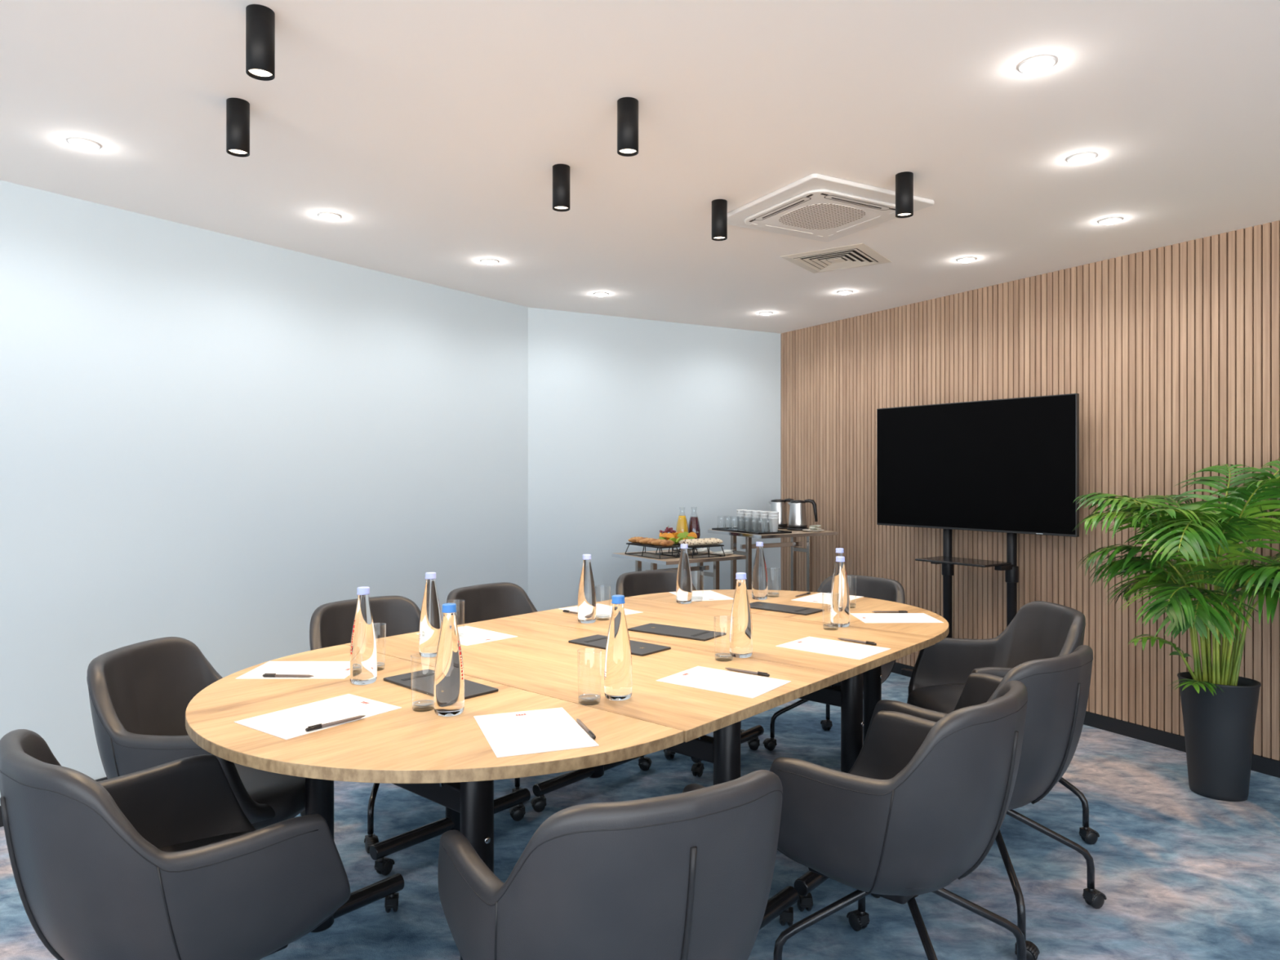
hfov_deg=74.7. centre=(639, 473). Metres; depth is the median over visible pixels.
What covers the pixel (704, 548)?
folded napkin
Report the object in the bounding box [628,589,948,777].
folding table
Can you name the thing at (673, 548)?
rack
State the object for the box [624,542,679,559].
rack
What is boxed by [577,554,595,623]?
water bottle
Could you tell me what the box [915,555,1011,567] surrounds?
shelf
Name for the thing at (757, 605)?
desk tray
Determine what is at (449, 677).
water bottle
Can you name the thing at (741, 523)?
paper cup
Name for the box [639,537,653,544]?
croissant
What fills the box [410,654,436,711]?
drinking glass
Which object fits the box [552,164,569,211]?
light
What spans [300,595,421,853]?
armchair
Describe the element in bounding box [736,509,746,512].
paper cup
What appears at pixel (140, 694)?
armchair
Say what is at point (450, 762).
folding table
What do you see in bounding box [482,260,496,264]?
diffuser
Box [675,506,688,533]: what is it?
carafe
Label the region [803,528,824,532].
plate
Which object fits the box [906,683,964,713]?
seat cushion
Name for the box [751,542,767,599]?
water bottle
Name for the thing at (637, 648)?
desk tray
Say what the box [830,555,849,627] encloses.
water bottle
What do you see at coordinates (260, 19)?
light
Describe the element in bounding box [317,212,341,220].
recessed light
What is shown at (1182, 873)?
floor
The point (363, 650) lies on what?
water bottle
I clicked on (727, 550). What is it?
folded napkin
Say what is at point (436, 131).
ceiling
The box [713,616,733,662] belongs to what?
drinking glass
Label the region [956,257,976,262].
recessed light
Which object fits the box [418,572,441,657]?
water bottle
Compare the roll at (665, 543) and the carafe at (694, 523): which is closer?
the roll at (665, 543)
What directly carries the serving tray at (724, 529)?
on the buffet table at (793, 544)
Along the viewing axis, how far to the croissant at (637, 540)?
5.34 m
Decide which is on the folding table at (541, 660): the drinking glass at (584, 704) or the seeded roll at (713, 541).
the drinking glass at (584, 704)
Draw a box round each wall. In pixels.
[0,180,528,805]
[528,306,781,611]
[781,220,1279,760]
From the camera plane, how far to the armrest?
1.93 m
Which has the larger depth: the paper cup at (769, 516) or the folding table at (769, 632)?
the paper cup at (769, 516)
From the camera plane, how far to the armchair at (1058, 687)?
2.32 m
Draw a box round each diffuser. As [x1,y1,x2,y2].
[71,140,97,150]
[320,214,338,220]
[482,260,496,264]
[595,293,606,297]
[760,312,771,315]
[839,291,850,294]
[959,258,973,262]
[1022,59,1052,73]
[1070,155,1093,164]
[1101,218,1119,224]
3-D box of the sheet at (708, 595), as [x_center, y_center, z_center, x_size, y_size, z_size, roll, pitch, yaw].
[0.280,0.559,3.840,0.210,0.002,0.297,0,0,-17]
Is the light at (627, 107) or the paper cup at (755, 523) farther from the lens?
the paper cup at (755, 523)
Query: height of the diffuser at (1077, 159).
0.016 m
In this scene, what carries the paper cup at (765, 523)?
on the serving tray at (724, 529)
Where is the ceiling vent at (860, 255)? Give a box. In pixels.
[780,243,891,273]
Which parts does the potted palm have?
frond stem, frond stem, frond stem, frond stem, frond stem, frond stem, frond stem, frond stem, frond stem, frond stem, frond stem, frond stem, frond stem, frond stem, frond stem, frond stem, frond stem, frond stem, frond stem, frond stem, frond stem, frond stem, frond stem, frond stem, frond stem, frond stem, frond stem, frond stem, frond stem, frond stem, frond stem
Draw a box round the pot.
[1177,671,1261,801]
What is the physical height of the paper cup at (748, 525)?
0.092 m
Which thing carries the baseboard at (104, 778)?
attached to the wall at (211, 440)
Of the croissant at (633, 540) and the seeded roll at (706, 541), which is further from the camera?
the croissant at (633, 540)
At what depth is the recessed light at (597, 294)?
5.03 m
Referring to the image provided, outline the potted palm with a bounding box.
[1072,457,1279,801]
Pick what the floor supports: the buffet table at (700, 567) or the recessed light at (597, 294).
the buffet table at (700, 567)
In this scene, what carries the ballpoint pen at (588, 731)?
on the sheet at (548, 730)
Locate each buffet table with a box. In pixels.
[611,549,746,590]
[707,528,838,591]
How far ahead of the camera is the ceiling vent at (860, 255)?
4.21 m
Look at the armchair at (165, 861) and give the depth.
1.51 m
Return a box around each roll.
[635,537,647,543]
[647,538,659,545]
[659,540,674,546]
[679,539,697,546]
[690,538,704,545]
[697,538,711,545]
[703,537,716,545]
[709,537,723,544]
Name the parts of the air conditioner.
panel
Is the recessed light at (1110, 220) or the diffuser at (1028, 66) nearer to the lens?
the diffuser at (1028, 66)
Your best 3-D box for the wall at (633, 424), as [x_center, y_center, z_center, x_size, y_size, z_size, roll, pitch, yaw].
[0.155,0.108,6.013,2.085,2.383,0.100,0,0,-29]
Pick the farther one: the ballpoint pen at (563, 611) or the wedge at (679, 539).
the wedge at (679, 539)
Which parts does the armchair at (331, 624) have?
leg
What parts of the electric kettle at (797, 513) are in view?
lid, handle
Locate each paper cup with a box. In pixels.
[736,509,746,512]
[736,512,744,515]
[736,515,745,528]
[744,510,753,513]
[744,513,752,516]
[744,515,753,529]
[751,510,760,514]
[751,513,759,516]
[751,516,761,530]
[760,511,770,514]
[760,514,768,517]
[760,517,769,531]
[768,511,779,515]
[768,515,779,518]
[768,517,779,532]
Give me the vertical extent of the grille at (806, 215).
0.002 m
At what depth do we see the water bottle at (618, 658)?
2.07 m
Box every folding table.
[185,644,684,959]
[345,617,838,929]
[508,596,935,911]
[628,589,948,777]
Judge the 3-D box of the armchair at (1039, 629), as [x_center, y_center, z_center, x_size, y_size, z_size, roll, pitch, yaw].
[1.336,0.901,3.167,0.609,0.797,0.585,0,0,1]
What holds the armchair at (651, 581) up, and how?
on the floor
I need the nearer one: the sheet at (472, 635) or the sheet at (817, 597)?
the sheet at (472, 635)
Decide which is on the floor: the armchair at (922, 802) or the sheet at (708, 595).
the armchair at (922, 802)
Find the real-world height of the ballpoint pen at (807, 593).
0.010 m
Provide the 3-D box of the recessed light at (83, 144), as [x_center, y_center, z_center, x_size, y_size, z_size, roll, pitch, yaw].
[-1.822,-1.075,2.749,0.092,0.016,0.092,0,0,0]
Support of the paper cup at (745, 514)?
on the paper cup at (748, 525)
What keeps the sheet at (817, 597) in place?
on the folding table at (872, 678)
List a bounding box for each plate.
[691,550,711,553]
[711,551,733,555]
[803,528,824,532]
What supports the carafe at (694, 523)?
on the rack at (673, 548)
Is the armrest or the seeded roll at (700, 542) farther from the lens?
the seeded roll at (700, 542)
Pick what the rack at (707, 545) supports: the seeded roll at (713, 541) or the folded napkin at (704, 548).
the seeded roll at (713, 541)
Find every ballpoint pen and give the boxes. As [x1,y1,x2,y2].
[262,673,314,677]
[305,715,365,731]
[562,609,577,613]
[576,718,595,738]
[724,667,769,676]
[795,591,810,596]
[838,637,876,645]
[871,610,907,613]
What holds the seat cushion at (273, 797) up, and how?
on the armchair at (140, 694)
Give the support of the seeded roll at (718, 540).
on the rack at (707, 545)
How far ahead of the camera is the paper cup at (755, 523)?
5.63 m
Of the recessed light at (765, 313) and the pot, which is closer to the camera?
the pot
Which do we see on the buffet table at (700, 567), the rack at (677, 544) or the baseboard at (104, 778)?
the rack at (677, 544)
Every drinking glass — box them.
[377,623,386,671]
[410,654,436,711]
[577,650,601,705]
[595,586,610,620]
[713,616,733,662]
[822,593,839,630]
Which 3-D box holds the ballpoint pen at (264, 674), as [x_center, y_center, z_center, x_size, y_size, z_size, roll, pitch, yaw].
[-0.963,0.553,2.296,0.142,0.010,0.008,0,0,3]
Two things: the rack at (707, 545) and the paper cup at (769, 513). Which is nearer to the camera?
the rack at (707, 545)
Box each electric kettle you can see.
[768,498,794,528]
[786,498,817,530]
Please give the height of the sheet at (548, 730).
0.002 m
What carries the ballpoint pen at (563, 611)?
on the folding table at (769, 632)
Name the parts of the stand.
post, post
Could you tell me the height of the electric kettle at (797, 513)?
0.215 m
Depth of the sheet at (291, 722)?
1.94 m
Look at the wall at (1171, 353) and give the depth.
4.32 m
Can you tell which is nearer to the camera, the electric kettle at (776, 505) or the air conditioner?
the air conditioner
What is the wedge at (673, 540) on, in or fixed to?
on the rack at (677, 544)
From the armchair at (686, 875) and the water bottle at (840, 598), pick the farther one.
the water bottle at (840, 598)
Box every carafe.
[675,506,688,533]
[688,513,700,538]
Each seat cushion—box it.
[234,763,305,829]
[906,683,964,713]
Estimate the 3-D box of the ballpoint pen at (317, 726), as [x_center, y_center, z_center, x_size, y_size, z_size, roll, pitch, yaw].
[-0.675,0.553,1.865,0.008,0.010,0.142,0,0,41]
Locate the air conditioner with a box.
[727,173,933,241]
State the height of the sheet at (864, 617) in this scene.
0.002 m
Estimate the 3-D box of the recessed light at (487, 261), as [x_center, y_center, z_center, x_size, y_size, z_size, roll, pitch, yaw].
[-0.767,-1.075,4.273,0.092,0.016,0.092,0,0,0]
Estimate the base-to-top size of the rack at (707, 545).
0.072 m
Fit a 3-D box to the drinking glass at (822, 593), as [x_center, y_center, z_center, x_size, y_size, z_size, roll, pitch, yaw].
[0.687,0.496,3.019,0.061,0.129,0.061,0,0,0]
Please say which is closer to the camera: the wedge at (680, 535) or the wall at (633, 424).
the wedge at (680, 535)
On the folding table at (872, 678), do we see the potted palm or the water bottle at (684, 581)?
the water bottle at (684, 581)
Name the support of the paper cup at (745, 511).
on the paper cup at (745, 514)
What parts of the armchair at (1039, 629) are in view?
leg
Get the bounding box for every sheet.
[234,693,401,739]
[235,661,349,679]
[416,626,517,645]
[473,707,599,757]
[558,603,642,617]
[656,666,791,698]
[668,590,733,601]
[775,636,890,659]
[792,592,862,604]
[849,613,943,622]
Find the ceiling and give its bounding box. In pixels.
[0,0,1279,333]
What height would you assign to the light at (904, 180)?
0.148 m
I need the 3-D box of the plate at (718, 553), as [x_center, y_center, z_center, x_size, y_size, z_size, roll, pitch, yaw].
[0.530,0.513,5.378,0.140,0.014,0.140,0,0,0]
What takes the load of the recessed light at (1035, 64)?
in the ceiling
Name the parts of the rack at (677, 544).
wire frame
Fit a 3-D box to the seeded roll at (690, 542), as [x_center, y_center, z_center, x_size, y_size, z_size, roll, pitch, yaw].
[0.300,0.429,5.199,0.135,0.043,0.043,0,0,36]
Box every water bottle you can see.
[349,586,377,684]
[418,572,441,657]
[434,603,464,716]
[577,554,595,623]
[604,595,631,700]
[675,543,692,604]
[729,572,752,657]
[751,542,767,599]
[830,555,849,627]
[831,547,847,594]
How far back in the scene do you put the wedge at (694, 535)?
5.43 m
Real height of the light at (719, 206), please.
0.148 m
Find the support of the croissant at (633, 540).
on the rack at (660, 547)
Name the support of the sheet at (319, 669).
on the folding table at (450, 762)
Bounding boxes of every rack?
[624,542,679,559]
[655,542,697,555]
[672,547,697,551]
[676,544,724,558]
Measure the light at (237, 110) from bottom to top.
0.148 m
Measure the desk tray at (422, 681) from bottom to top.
0.007 m
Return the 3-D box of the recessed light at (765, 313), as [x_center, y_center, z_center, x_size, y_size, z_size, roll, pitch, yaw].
[0.850,-1.075,5.652,0.092,0.016,0.092,0,0,0]
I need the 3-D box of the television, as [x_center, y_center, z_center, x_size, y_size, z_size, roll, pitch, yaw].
[1.875,-0.043,4.778,0.061,0.730,1.248,0,0,-36]
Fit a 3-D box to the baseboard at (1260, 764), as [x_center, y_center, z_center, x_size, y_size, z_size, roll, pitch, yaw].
[3.675,1.265,1.944,0.029,0.070,10.443,0,0,-30]
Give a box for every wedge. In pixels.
[661,533,669,538]
[665,533,675,538]
[668,537,677,543]
[675,537,683,542]
[676,532,686,538]
[687,532,697,537]
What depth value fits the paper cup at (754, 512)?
5.63 m
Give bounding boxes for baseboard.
[0,777,107,826]
[891,662,1279,777]
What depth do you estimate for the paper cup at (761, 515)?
5.55 m
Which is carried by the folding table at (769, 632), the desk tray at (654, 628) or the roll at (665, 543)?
the desk tray at (654, 628)
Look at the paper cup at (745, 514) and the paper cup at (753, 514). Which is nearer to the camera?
the paper cup at (753, 514)
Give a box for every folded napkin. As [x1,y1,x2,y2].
[694,547,708,551]
[713,549,733,553]
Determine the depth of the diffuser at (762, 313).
5.63 m
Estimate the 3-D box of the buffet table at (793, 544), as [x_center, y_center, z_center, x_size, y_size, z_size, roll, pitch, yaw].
[0.903,0.845,5.738,0.648,0.910,0.608,0,0,-29]
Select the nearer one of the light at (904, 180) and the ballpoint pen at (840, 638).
the ballpoint pen at (840, 638)
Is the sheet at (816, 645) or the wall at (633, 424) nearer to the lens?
the sheet at (816, 645)
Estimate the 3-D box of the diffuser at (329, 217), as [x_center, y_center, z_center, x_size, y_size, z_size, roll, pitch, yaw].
[-1.303,-1.075,3.520,0.073,0.016,0.073,0,0,0]
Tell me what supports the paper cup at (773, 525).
on the serving tray at (724, 529)
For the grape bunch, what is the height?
0.052 m
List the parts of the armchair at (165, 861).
under plate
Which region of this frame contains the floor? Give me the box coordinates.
[0,671,1279,959]
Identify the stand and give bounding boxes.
[901,528,1018,676]
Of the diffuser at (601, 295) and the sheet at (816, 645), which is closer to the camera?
the sheet at (816, 645)
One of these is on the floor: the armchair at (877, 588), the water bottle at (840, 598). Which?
the armchair at (877, 588)
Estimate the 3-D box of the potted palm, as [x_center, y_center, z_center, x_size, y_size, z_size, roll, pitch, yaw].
[2.283,0.608,3.336,0.884,1.383,1.158,0,0,-29]
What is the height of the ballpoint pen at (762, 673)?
0.010 m
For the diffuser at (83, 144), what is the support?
attached to the recessed light at (83, 144)
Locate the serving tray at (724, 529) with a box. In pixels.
[711,527,791,534]
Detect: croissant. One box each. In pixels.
[628,536,641,542]
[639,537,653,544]
[650,538,666,545]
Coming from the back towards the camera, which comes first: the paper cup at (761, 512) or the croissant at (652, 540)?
the paper cup at (761, 512)
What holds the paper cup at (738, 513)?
on the paper cup at (741, 523)
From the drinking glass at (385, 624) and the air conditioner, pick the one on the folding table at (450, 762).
the drinking glass at (385, 624)
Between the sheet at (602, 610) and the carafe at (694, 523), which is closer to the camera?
the sheet at (602, 610)
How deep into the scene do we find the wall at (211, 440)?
3.75 m
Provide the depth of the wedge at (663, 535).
5.38 m
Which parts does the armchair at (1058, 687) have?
leg, leg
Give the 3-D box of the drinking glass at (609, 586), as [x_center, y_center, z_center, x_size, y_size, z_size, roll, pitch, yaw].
[-0.142,0.496,3.217,0.061,0.129,0.061,0,0,0]
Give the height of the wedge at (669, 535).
0.039 m
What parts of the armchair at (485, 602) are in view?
leg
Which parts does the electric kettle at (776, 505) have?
lid, handle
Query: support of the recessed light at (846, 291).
in the ceiling
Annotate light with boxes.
[67,137,101,150]
[226,97,249,156]
[245,4,275,80]
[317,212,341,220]
[480,258,498,264]
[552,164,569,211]
[593,292,608,297]
[617,97,638,156]
[711,199,727,240]
[759,311,773,315]
[836,289,853,294]
[895,171,913,217]
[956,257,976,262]
[1017,55,1056,73]
[1066,152,1097,164]
[1097,217,1122,224]
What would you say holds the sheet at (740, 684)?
on the folding table at (541, 660)
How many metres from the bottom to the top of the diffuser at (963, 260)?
0.016 m
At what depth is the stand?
4.67 m
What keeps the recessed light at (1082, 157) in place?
in the ceiling
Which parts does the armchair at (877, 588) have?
leg, leg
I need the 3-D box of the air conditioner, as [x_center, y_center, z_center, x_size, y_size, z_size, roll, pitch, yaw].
[0.745,-1.067,3.440,0.630,0.032,0.630,0,0,-29]
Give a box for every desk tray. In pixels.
[383,669,498,699]
[568,634,671,656]
[627,622,726,640]
[749,601,824,615]
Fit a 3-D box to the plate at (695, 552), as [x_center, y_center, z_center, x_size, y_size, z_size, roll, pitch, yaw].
[0.402,0.513,5.496,0.140,0.014,0.140,0,0,0]
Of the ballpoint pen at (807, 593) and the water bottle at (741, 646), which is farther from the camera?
the ballpoint pen at (807, 593)
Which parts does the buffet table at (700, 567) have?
leg, leg, leg, leg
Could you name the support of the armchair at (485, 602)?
on the floor
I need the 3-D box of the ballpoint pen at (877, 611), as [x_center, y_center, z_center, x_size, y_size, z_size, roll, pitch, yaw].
[1.003,0.554,3.369,0.142,0.010,0.008,0,0,3]
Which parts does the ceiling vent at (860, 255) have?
plate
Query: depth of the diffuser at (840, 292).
4.98 m
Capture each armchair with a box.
[0,728,350,959]
[86,636,305,829]
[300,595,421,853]
[437,769,782,959]
[446,582,537,792]
[615,568,744,759]
[763,574,905,751]
[769,680,1027,959]
[864,644,1106,959]
[906,600,1099,844]
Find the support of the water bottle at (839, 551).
on the folding table at (872, 678)
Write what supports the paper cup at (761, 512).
on the paper cup at (761, 515)
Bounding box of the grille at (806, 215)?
[778,203,865,229]
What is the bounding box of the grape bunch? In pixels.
[659,526,675,533]
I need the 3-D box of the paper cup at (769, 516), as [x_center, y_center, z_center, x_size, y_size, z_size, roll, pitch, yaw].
[0.878,0.317,5.506,0.072,0.092,0.072,0,0,0]
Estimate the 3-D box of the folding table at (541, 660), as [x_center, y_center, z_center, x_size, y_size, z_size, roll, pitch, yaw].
[-0.208,0.930,2.554,1.422,0.740,0.696,0,0,41]
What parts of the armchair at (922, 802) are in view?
leg, leg, under plate, leg, leg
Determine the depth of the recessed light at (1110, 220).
3.56 m
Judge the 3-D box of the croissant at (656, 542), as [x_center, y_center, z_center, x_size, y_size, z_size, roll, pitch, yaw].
[0.127,0.430,5.228,0.134,0.042,0.042,0,0,-20]
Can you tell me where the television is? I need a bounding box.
[876,393,1079,537]
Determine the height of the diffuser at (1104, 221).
0.016 m
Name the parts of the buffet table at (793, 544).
leg, leg, leg, leg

